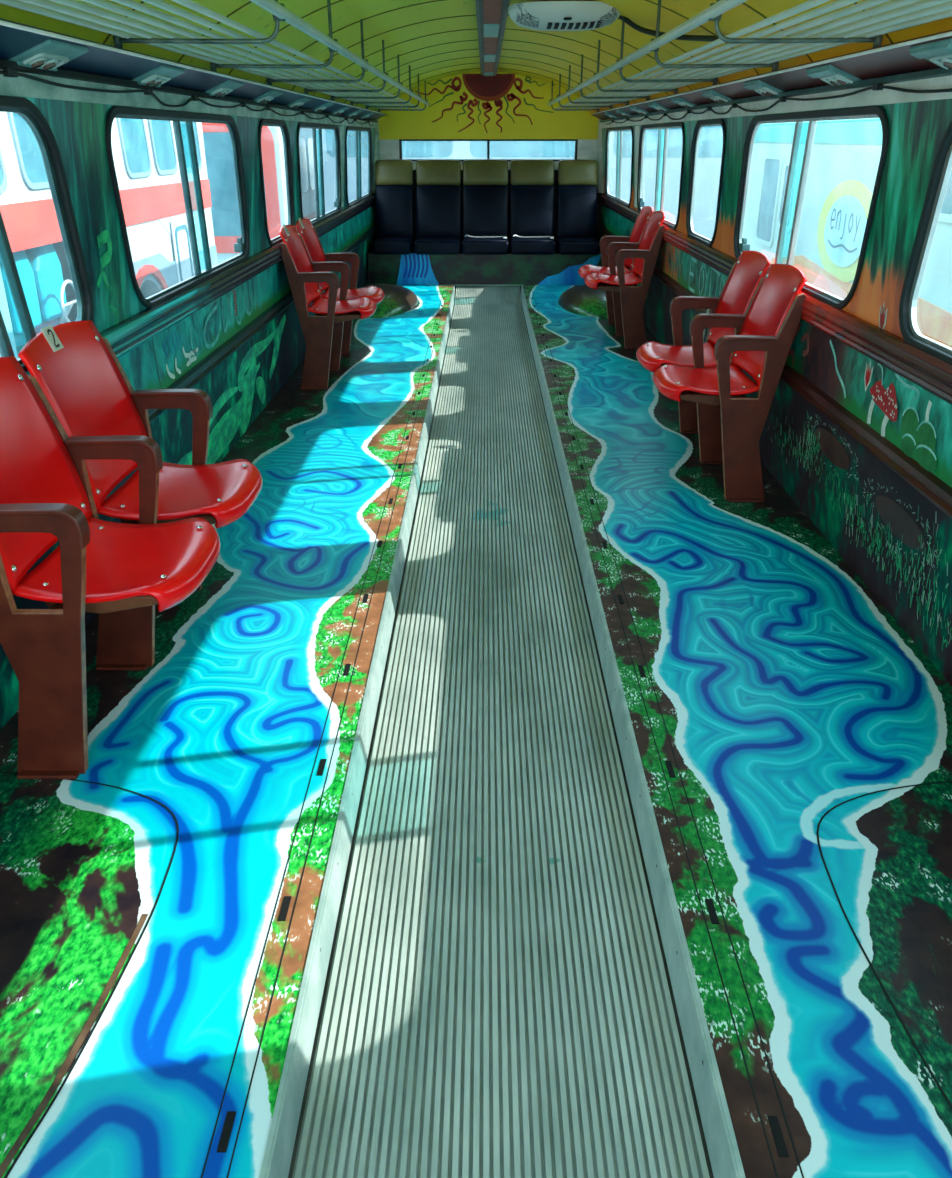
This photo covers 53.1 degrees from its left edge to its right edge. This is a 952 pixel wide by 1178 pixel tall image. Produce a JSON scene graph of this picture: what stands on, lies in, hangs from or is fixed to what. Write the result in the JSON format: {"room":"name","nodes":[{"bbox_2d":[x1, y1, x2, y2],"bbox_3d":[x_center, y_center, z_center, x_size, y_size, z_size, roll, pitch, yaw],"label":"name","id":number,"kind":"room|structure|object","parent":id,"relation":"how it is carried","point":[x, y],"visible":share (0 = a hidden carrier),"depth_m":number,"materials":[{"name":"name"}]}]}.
{"room":"vehicle interior","nodes":[
{"label":"vehicle interior","id":0,"kind":"room"},
{"bbox_2d":[0,69,375,730],"bbox_3d":[-1.147,-1.605,4.922,0.170,1.630,11.450,0,25,0],"label":"wall","id":1,"kind":"structure","parent":0,"point":[239,389],"depth_m":3.71,"materials":[{"name":"teal paint"}]},
{"bbox_2d":[0,96,93,371],"bbox_3d":[-1.133,-0.617,1.833,0.082,0.629,1.961,0,25,0],"label":"window","id":2,"kind":"structure","parent":1,"relation":"in","point":[47,143],"depth_m":2.47,"materials":[{"name":"clear glass"}]},
{"bbox_2d":[8,39,88,70],"bbox_3d":[-1.050,-1.303,2.337,0.124,0.064,0.240,0,25,0],"label":"reading lamp","id":3,"kind":"object","parent":1,"relation":"attached to","point":[50,54],"visible":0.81,"depth_m":2.30,"materials":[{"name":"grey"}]},
{"bbox_2d":[131,65,184,86],"bbox_3d":[-1.042,-1.671,3.114,0.124,0.064,0.240,0,25,0],"label":"reading lamp","id":4,"kind":"object","parent":1,"relation":"attached to","point":[162,74],"visible":0.81,"depth_m":3.07,"materials":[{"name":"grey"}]},
{"bbox_2d":[105,106,249,307],"bbox_3d":[-1.114,-1.524,3.749,0.082,0.629,1.841,0,25,0],"label":"window","id":5,"kind":"structure","parent":1,"relation":"in","point":[242,245],"depth_m":3.71,"materials":[{"name":"black rubber"}]},
{"bbox_2d":[0,68,372,125],"bbox_3d":[-1.058,-2.406,4.799,0.026,0.048,9.955,0,25,0],"label":"cable","id":6,"kind":"object","parent":1,"relation":"attached to","point":[7,72],"visible":1,"depth_m":3.08,"materials":[{"name":"black rubber"}]},
{"bbox_2d":[0,18,386,122],"bbox_3d":[-1.036,-2.364,4.551,0.155,0.070,11.430,0,25,0],"label":"trim","id":7,"kind":"structure","parent":1,"relation":"attached to","point":[13,41],"depth_m":2.85,"materials":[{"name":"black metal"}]},
{"bbox_2d":[26,194,375,375],"bbox_3d":[-1.105,-1.672,4.890,0.037,0.095,11.450,0,25,0],"label":"trim","id":8,"kind":"structure","parent":1,"relation":"attached to","point":[130,333],"depth_m":3.77,"materials":[{"name":"green metal"}]},
{"bbox_2d":[205,80,243,96],"bbox_3d":[-1.035,-2.038,3.892,0.124,0.064,0.240,0,25,0],"label":"reading lamp","id":9,"kind":"object","parent":1,"relation":"attached to","point":[220,90],"visible":0.77,"depth_m":3.85,"materials":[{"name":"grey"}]},
{"bbox_2d":[148,224,375,423],"bbox_3d":[-1.113,-1.416,5.011,0.022,0.063,11.450,0,25,0],"label":"trim","id":10,"kind":"structure","parent":1,"relation":"attached to","point":[190,379],"depth_m":4.36,"materials":[{"name":"brown wood"}]},
{"bbox_2d":[253,90,282,103],"bbox_3d":[-1.027,-2.406,4.669,0.124,0.064,0.240,0,25,0],"label":"reading lamp","id":11,"kind":"object","parent":1,"relation":"attached to","point":[272,94],"visible":0.71,"depth_m":4.62,"materials":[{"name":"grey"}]},
{"bbox_2d":[258,119,294,245],"bbox_3d":[-1.099,-2.233,5.249,0.082,0.629,0.961,0,25,0],"label":"window","id":12,"kind":"structure","parent":1,"relation":"in","point":[282,124],"depth_m":5.39,"materials":[{"name":"black rubber"}]},
{"bbox_2d":[286,97,310,108],"bbox_3d":[-1.019,-2.774,5.446,0.124,0.064,0.240,0,25,0],"label":"reading lamp","id":13,"kind":"object","parent":1,"relation":"attached to","point":[301,101],"visible":0.74,"depth_m":5.38,"materials":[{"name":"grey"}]},
{"bbox_2d":[297,122,341,224],"bbox_3d":[-1.085,-2.905,6.668,0.082,0.629,1.961,0,25,0],"label":"window","id":14,"kind":"structure","parent":1,"relation":"in","point":[313,126],"depth_m":6.65,"materials":[{"name":"black rubber"}]},
{"bbox_2d":[311,102,332,111],"bbox_3d":[-1.012,-3.142,6.223,0.124,0.064,0.240,0,25,0],"label":"reading lamp","id":15,"kind":"object","parent":1,"relation":"attached to","point":[327,104],"visible":0.81,"depth_m":6.15,"materials":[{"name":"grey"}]},
{"bbox_2d":[331,106,349,114],"bbox_3d":[-1.004,-3.510,7.001,0.124,0.064,0.240,0,25,0],"label":"reading lamp","id":16,"kind":"object","parent":1,"relation":"attached to","point":[344,108],"visible":0.7,"depth_m":6.93,"materials":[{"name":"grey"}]},
{"bbox_2d":[347,109,362,116],"bbox_3d":[-0.996,-3.878,7.778,0.124,0.064,0.240,0,25,0],"label":"reading lamp","id":17,"kind":"object","parent":1,"relation":"attached to","point":[353,114],"visible":0.75,"depth_m":7.70,"materials":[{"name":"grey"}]},
{"bbox_2d":[345,126,371,206],"bbox_3d":[-1.064,-3.857,8.679,0.082,0.629,2.051,0,25,0],"label":"window","id":18,"kind":"structure","parent":1,"relation":"in","point":[359,197],"depth_m":8.71,"materials":[{"name":"black rubber"}]},
{"bbox_2d":[359,112,373,118],"bbox_3d":[-0.988,-4.246,8.555,0.124,0.064,0.240,0,25,0],"label":"reading lamp","id":19,"kind":"object","parent":1,"relation":"attached to","point":[370,113],"visible":0.82,"depth_m":8.48,"materials":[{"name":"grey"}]},
{"bbox_2d":[373,119,379,192],"bbox_3d":[-1.037,-4.468,9.815,0.082,0.720,0.155,0,25,0],"label":"trim","id":20,"kind":"structure","parent":1,"relation":"attached to","point":[377,144],"depth_m":9.80,"materials":[{"name":"teal paint"}]},
{"bbox_2d":[0,284,951,1177],"bbox_3d":[0.073,-0.767,4.891,2.540,0.102,10.700,0,25,0],"label":"floor","id":21,"kind":"structure","parent":0,"point":[159,902],"depth_m":2.15,"materials":[{"name":"blue paint"}]},
{"bbox_2d":[0,320,262,778],"bbox_3d":[-0.892,-0.190,2.508,0.516,0.898,1.068,0,25,0],"label":"bus seats","id":22,"kind":"object","parent":21,"relation":"on","point":[73,429],"visible":1,"depth_m":2.33,"materials":[{"name":"red plastic"}]},
{"bbox_2d":[279,218,384,389],"bbox_3d":[-0.858,-1.811,5.933,0.516,0.898,1.068,0,25,0],"label":"bus seats","id":23,"kind":"object","parent":21,"relation":"on","point":[327,334],"visible":1,"depth_m":5.64,"materials":[{"name":"red plastic"}]},
{"bbox_2d":[357,283,417,317],"bbox_3d":[-0.806,-2.617,8.505,0.560,0.155,1.400,0,25,0],"label":"housing","id":24,"kind":"object","parent":21,"relation":"on","point":[397,300],"visible":0.58,"depth_m":8.21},
{"bbox_2d":[440,285,522,285],"bbox_3d":[0.061,-3.082,9.663,0.840,0.004,0.046,0,25,0],"label":"trim","id":25,"kind":"structure","parent":21,"relation":"on","point":[440,285],"depth_m":9.64,"materials":[{"name":"paint"}]},
{"bbox_2d":[558,284,607,317],"bbox_3d":[1.024,-2.610,8.491,0.560,0.155,1.400,0,25,0],"label":"housing","id":26,"kind":"object","parent":21,"relation":"on","point":[583,300],"visible":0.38,"depth_m":8.14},
{"bbox_2d":[578,206,664,348],"bbox_3d":[1.039,-2.323,7.022,0.516,0.892,1.068,0,25,0],"label":"bus seats","id":27,"kind":"object","parent":21,"relation":"on","point":[625,301],"visible":1,"depth_m":6.73,"materials":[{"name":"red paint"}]},
{"bbox_2d":[636,251,806,501],"bbox_3d":[1.011,-0.986,4.198,0.516,0.892,1.068,0,25,0],"label":"bus seats","id":28,"kind":"object","parent":21,"relation":"on","point":[752,324],"visible":1,"depth_m":3.91,"materials":[{"name":"red plastic"}]},
{"bbox_2d":[0,0,951,111],"bbox_3d":[0.076,-2.577,4.450,2.285,0.429,11.450,0,25,0],"label":"ceiling","id":29,"kind":"structure","parent":0,"point":[438,39],"depth_m":4.72,"materials":[{"name":"yellow paint"}]},
{"bbox_2d":[0,0,429,111],"bbox_3d":[-0.761,-2.476,4.367,0.502,0.290,11.200,0,25,0],"label":"luggage rack","id":30,"kind":"object","parent":29,"relation":"attached to","point":[174,42],"visible":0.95,"depth_m":2.86,"materials":[{"name":"silver metal"}]},
{"bbox_2d":[475,0,509,75],"bbox_3d":[0.080,-2.904,4.765,0.156,0.086,9.900,0,25,0],"label":"channel","id":31,"kind":"object","parent":29,"relation":"attached to","point":[491,15],"visible":1,"depth_m":5.38,"materials":[{"name":"metal"}]},
{"bbox_2d":[508,1,619,30],"bbox_3d":[0.411,-2.654,4.438,0.524,0.088,0.500,0,25,0],"label":"ceiling vent","id":32,"kind":"object","parent":29,"relation":"in","point":[541,15],"visible":0.98,"depth_m":4.26,"materials":[{"name":"white plastic"}]},
{"bbox_2d":[516,3,538,27],"bbox_3d":[0.235,-2.601,4.324,0.100,0.082,0.135,0,25,0],"label":"grille","id":33,"kind":"object","parent":32,"relation":"attached to","point":[526,15],"depth_m":4.28,"materials":[{"name":"white plastic"}]},
{"bbox_2d":[597,7,617,26],"bbox_3d":[0.599,-2.608,4.336,0.087,0.081,0.160,0,25,0],"label":"grille","id":34,"kind":"object","parent":32,"relation":"attached to","point":[608,15],"depth_m":4.29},
{"bbox_2d":[619,15,718,41],"bbox_3d":[0.855,-2.417,4.090,0.077,0.192,0.926,-10,27,-19],"label":"cable","id":35,"kind":"object","parent":32,"relation":"attached to","point":[709,38],"visible":0.63,"depth_m":4.21,"materials":[{"name":"black rubber"}]},
{"bbox_2d":[548,0,951,111],"bbox_3d":[0.911,-2.470,4.354,0.502,0.290,11.200,0,25,0],"label":"luggage rack","id":36,"kind":"object","parent":29,"relation":"attached to","point":[871,29],"visible":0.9,"depth_m":2.92,"materials":[{"name":"silver metal"}]},
{"bbox_2d":[374,72,601,245],"bbox_3d":[0.128,-4.262,10.012,2.500,2.080,0.053,0,25,0],"label":"wall","id":37,"kind":"structure","parent":0,"point":[474,105],"depth_m":9.73,"materials":[{"name":"yellow paint"}]},
{"bbox_2d":[368,246,607,291],"bbox_3d":[0.124,-3.339,9.990,2.460,0.410,0.763,0,25,0],"label":"seat base","id":38,"kind":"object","parent":37,"relation":"attached to","point":[412,268],"depth_m":9.63,"materials":[{"name":"paint"}]},
{"bbox_2d":[372,159,413,254],"bbox_3d":[-0.835,-3.841,9.575,0.385,0.853,0.640,0,25,0],"label":"seat","id":39,"kind":"object","parent":38,"relation":"on","point":[394,194],"visible":1,"depth_m":9.67,"materials":[{"name":"black leather"}]},
{"bbox_2d":[372,237,413,254],"bbox_3d":[-0.836,-3.478,9.653,0.385,0.130,0.470,0,25,0],"label":"cushion","id":40,"kind":"object","parent":39,"relation":"on","point":[382,245],"depth_m":9.45,"materials":[{"name":"black leather"}]},
{"bbox_2d":[414,159,460,254],"bbox_3d":[-0.383,-3.840,9.571,0.459,0.853,0.640,0,25,0],"label":"seat","id":41,"kind":"object","parent":38,"relation":"on","point":[438,190],"visible":1,"depth_m":9.67,"materials":[{"name":"black leather"}]},
{"bbox_2d":[414,237,460,254],"bbox_3d":[-0.384,-3.477,9.649,0.459,0.130,0.470,0,25,0],"label":"cushion","id":42,"kind":"object","parent":41,"relation":"on","point":[423,245],"depth_m":9.45,"materials":[{"name":"black leather"}]},
{"bbox_2d":[462,160,508,254],"bbox_3d":[0.095,-3.838,9.567,0.468,0.853,0.640,0,25,0],"label":"seat","id":43,"kind":"object","parent":38,"relation":"on","point":[485,188],"visible":0.93,"depth_m":9.66,"materials":[{"name":"black leather"}]},
{"bbox_2d":[464,235,506,238],"bbox_3d":[0.099,-3.530,9.552,0.434,0.040,0.110,0,25,0],"label":"belt","id":44,"kind":"object","parent":43,"relation":"on","point":[503,237],"visible":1,"depth_m":9.59,"materials":[{"name":"silver metal"}]},
{"bbox_2d":[462,237,508,254],"bbox_3d":[0.094,-3.475,9.645,0.468,0.130,0.470,0,25,0],"label":"cushion","id":45,"kind":"object","parent":43,"relation":"on","point":[470,246],"depth_m":9.44,"materials":[{"name":"black leather"}]},
{"bbox_2d":[509,160,555,254],"bbox_3d":[0.570,-3.836,9.563,0.450,0.853,0.640,0,25,0],"label":"seat","id":46,"kind":"object","parent":38,"relation":"on","point":[532,181],"visible":0.93,"depth_m":9.66,"materials":[{"name":"black leather"}]},
{"bbox_2d":[509,237,555,254],"bbox_3d":[0.569,-3.473,9.641,0.450,0.130,0.470,0,25,0],"label":"cushion","id":47,"kind":"object","parent":46,"relation":"on","point":[518,246],"depth_m":9.44,"materials":[{"name":"black leather"}]},
{"bbox_2d":[513,235,553,238],"bbox_3d":[0.574,-3.529,9.548,0.416,0.040,0.110,0,25,0],"label":"belt","id":48,"kind":"object","parent":46,"relation":"on","point":[550,237],"visible":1,"depth_m":9.58,"materials":[{"name":"silver metal"}]},
{"bbox_2d":[556,160,599,254],"bbox_3d":[1.031,-3.834,9.560,0.404,0.853,0.640,0,25,0],"label":"seat","id":49,"kind":"object","parent":38,"relation":"on","point":[577,179],"visible":1,"depth_m":9.66,"materials":[{"name":"black leather"}]},
{"bbox_2d":[556,237,599,254],"bbox_3d":[1.030,-3.471,9.638,0.404,0.130,0.470,0,25,0],"label":"cushion","id":50,"kind":"object","parent":49,"relation":"on","point":[565,245],"depth_m":9.43,"materials":[{"name":"black leather"}]},
{"bbox_2d":[399,139,577,160],"bbox_3d":[0.128,-4.540,9.864,1.840,0.208,0.042,0,25,0],"label":"window","id":51,"kind":"structure","parent":37,"relation":"in","point":[400,140],"depth_m":9.81,"materials":[{"name":"black rubber"}]},
{"bbox_2d":[288,301,713,1177],"bbox_3d":[0.073,-0.689,4.929,0.685,0.048,10.700,0,25,0],"label":"floor","id":52,"kind":"structure","parent":0,"point":[706,1153],"depth_m":2.07,"materials":[{"name":"grey metal"}]},
{"bbox_2d":[259,285,454,1177],"bbox_3d":[-0.266,-0.756,4.867,0.020,0.103,10.640,0,25,0],"label":"floor trim strip","id":53,"kind":"object","parent":52,"relation":"on","point":[277,1158],"visible":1,"depth_m":1.96,"materials":[{"name":"metal"}]},
{"bbox_2d":[292,286,709,1177],"bbox_3d":[0.073,-0.752,4.882,0.649,0.102,10.670,0,25,0],"label":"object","id":54,"kind":"object","parent":52,"relation":"on","point":[498,1003],"visible":1,"depth_m":2.07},
{"bbox_2d":[520,286,745,1177],"bbox_3d":[0.411,-0.753,4.861,0.020,0.103,10.640,0,25,0],"label":"floor trim strip","id":55,"kind":"object","parent":52,"relation":"on","point":[724,1155],"visible":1,"depth_m":1.95,"materials":[{"name":"metal"}]},
{"bbox_2d":[600,75,951,685],"bbox_3d":[1.299,-1.595,4.902,0.170,1.630,11.450,0,25,0],"label":"wall","id":56,"kind":"structure","parent":0,"point":[895,539],"depth_m":3.05,"materials":[{"name":"green paint"}]},
{"bbox_2d":[596,119,603,192],"bbox_3d":[1.291,-4.459,9.796,0.082,0.720,0.155,0,25,0],"label":"trim","id":57,"kind":"structure","parent":56,"relation":"attached to","point":[600,185],"depth_m":9.82,"materials":[{"name":"green paint"}]},
{"bbox_2d":[604,112,618,118],"bbox_3d":[1.220,-4.238,8.537,0.124,0.063,0.240,0,25,0],"label":"reading lamp","id":58,"kind":"object","parent":56,"relation":"attached to","point":[605,113],"visible":0.84,"depth_m":8.46,"materials":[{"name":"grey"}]},
{"bbox_2d":[605,126,633,206],"bbox_3d":[1.295,-3.848,8.660,0.082,0.629,2.051,0,25,0],"label":"window","id":59,"kind":"structure","parent":56,"relation":"in","point":[619,130],"depth_m":8.70,"materials":[{"name":"black rubber"}]},
{"bbox_2d":[616,109,631,116],"bbox_3d":[1.212,-3.870,7.760,0.124,0.063,0.240,0,25,0],"label":"reading lamp","id":60,"kind":"object","parent":56,"relation":"attached to","point":[619,111],"visible":0.86,"depth_m":7.68,"materials":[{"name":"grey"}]},
{"bbox_2d":[630,106,648,114],"bbox_3d":[1.205,-3.502,6.982,0.124,0.063,0.240,0,25,0],"label":"reading lamp","id":61,"kind":"object","parent":56,"relation":"attached to","point":[634,108],"visible":0.84,"depth_m":6.91,"materials":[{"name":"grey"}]},
{"bbox_2d":[648,102,669,111],"bbox_3d":[1.197,-3.134,6.205,0.124,0.063,0.240,0,25,0],"label":"reading lamp","id":62,"kind":"object","parent":56,"relation":"attached to","point":[652,104],"visible":0.84,"depth_m":6.13,"materials":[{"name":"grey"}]},
{"bbox_2d":[637,122,684,228],"bbox_3d":[1.275,-2.896,6.649,0.082,0.629,1.961,0,25,0],"label":"window","id":63,"kind":"structure","parent":56,"relation":"in","point":[666,126],"depth_m":6.57,"materials":[{"name":"black rubber"}]},
{"bbox_2d":[671,97,696,107],"bbox_3d":[1.189,-2.766,5.428,0.124,0.063,0.240,0,25,0],"label":"reading lamp","id":64,"kind":"object","parent":56,"relation":"attached to","point":[680,101],"visible":0.84,"depth_m":5.36,"materials":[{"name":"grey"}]},
{"bbox_2d":[686,118,725,245],"bbox_3d":[1.261,-2.224,5.230,0.082,0.629,0.961,0,25,0],"label":"window","id":65,"kind":"structure","parent":56,"relation":"in","point":[700,124],"depth_m":5.41,"materials":[{"name":"black rubber"}]},
{"bbox_2d":[701,90,731,103],"bbox_3d":[1.181,-2.399,4.651,0.124,0.063,0.240,0,25,0],"label":"reading lamp","id":66,"kind":"object","parent":56,"relation":"attached to","point":[711,94],"visible":0.86,"depth_m":4.60,"materials":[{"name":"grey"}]},
{"bbox_2d":[743,80,782,96],"bbox_3d":[1.174,-2.031,3.873,0.124,0.063,0.240,0,25,0],"label":"reading lamp","id":67,"kind":"object","parent":56,"relation":"attached to","point":[759,86],"visible":0.86,"depth_m":3.83,"materials":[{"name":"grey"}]},
{"bbox_2d":[590,30,951,121],"bbox_3d":[1.188,-2.355,4.533,0.155,0.070,11.430,0,25,0],"label":"trim","id":68,"kind":"structure","parent":56,"relation":"attached to","point":[895,61],"depth_m":3.21,"materials":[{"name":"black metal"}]},
{"bbox_2d":[598,224,951,518],"bbox_3d":[1.265,-1.407,4.992,0.022,0.063,11.450,0,25,0],"label":"trim","id":69,"kind":"structure","parent":56,"relation":"attached to","point":[925,482],"depth_m":3.03,"materials":[{"name":"brown wood"}]},
{"bbox_2d":[599,194,951,404],"bbox_3d":[1.258,-1.663,4.870,0.037,0.095,11.450,0,25,0],"label":"trim","id":70,"kind":"structure","parent":56,"relation":"attached to","point":[929,372],"depth_m":3.06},
{"bbox_2d":[609,83,951,123],"bbox_3d":[1.214,-2.382,4.747,0.026,0.047,9.880,0,25,0],"label":"cable","id":71,"kind":"object","parent":56,"relation":"attached to","point":[878,86],"visible":0.98,"depth_m":3.35,"materials":[{"name":"black rubber"}]},
{"bbox_2d":[734,106,888,308],"bbox_3d":[1.246,-1.514,3.730,0.082,0.629,1.841,0,25,0],"label":"window","id":72,"kind":"structure","parent":56,"relation":"in","point":[740,244],"depth_m":3.63,"materials":[{"name":"black rubber"}]},
{"bbox_2d":[806,64,860,86],"bbox_3d":[1.166,-1.663,3.096,0.124,0.063,0.240,0,25,0],"label":"reading lamp","id":73,"kind":"object","parent":56,"relation":"attached to","point":[834,76],"visible":0.84,"depth_m":3.05,"materials":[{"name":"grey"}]},
{"bbox_2d":[899,121,951,363],"bbox_3d":[1.227,-0.608,1.813,0.082,0.629,1.961,0,25,0],"label":"window","id":74,"kind":"structure","parent":56,"relation":"in","point":[942,167],"depth_m":2.62,"materials":[{"name":"clear glass"}]},
{"bbox_2d":[909,38,951,68],"bbox_3d":[1.158,-1.295,2.319,0.124,0.063,0.240,0,25,0],"label":"reading lamp","id":75,"kind":"object","parent":56,"relation":"attached to","point":[939,53],"visible":0.96,"depth_m":2.33,"materials":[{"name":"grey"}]},
{"label":"outside","id":76,"kind":"structure","parent":0,"visible":0},
{"bbox_3d":[0.300,-10.798,28.078,120.000,0.100,120.000,0,25,0],"label":"ground","id":77,"kind":"structure","parent":76,"visible":0},
{"bbox_2d":[0,112,217,358],"bbox_3d":[-4.340,-1.135,4.485,2.486,2.615,15.030,0,25,0],"label":"bus","id":78,"kind":"object","parent":77,"relation":"on","point":[144,152],"visible":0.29,"depth_m":8.89,"materials":[{"name":"white paint"}]},
{"bbox_2d":[0,250,41,346],"bbox_3d":[-3.515,-1.956,7.031,0.480,1.080,0.440,0,25,0],"label":"seat","id":79,"kind":"object","parent":78,"relation":"in","point":[26,274],"visible":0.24,"depth_m":6.93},
{"bbox_2d":[14,334,25,346],"bbox_3d":[-3.555,-1.888,7.064,0.400,0.170,0.400,0,25,0],"label":"cushion","id":80,"kind":"object","parent":79,"relation":"on","point":[19,339],"depth_m":7.01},
{"bbox_2d":[23,244,66,345],"bbox_3d":[-3.511,-2.170,7.483,0.480,1.080,0.440,0,25,0],"label":"seat","id":81,"kind":"object","parent":78,"relation":"in","point":[45,264],"visible":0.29,"depth_m":7.30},
{"bbox_2d":[59,280,76,323],"bbox_3d":[-3.172,-2.202,7.342,0.129,0.348,0.348,0,25,0],"label":"steering wheel","id":82,"kind":"object","parent":78,"relation":"attached to","point":[65,311],"visible":0.58,"depth_m":7.26,"materials":[{"name":"white paint"}]},
{"bbox_2d":[202,123,320,263],"bbox_3d":[-3.748,-7.730,18.496,2.582,2.550,12.020,0,25,0],"label":"bus","id":83,"kind":"object","parent":77,"relation":"on","point":[216,137],"visible":0.11,"depth_m":12.99,"materials":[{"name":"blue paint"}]},
{"bbox_2d":[742,118,951,347],"bbox_3d":[4.231,-1.068,4.652,2.482,2.350,15.400,0,25,0],"label":"bus","id":84,"kind":"object","parent":77,"relation":"on","point":[845,157],"visible":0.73,"depth_m":8.32,"materials":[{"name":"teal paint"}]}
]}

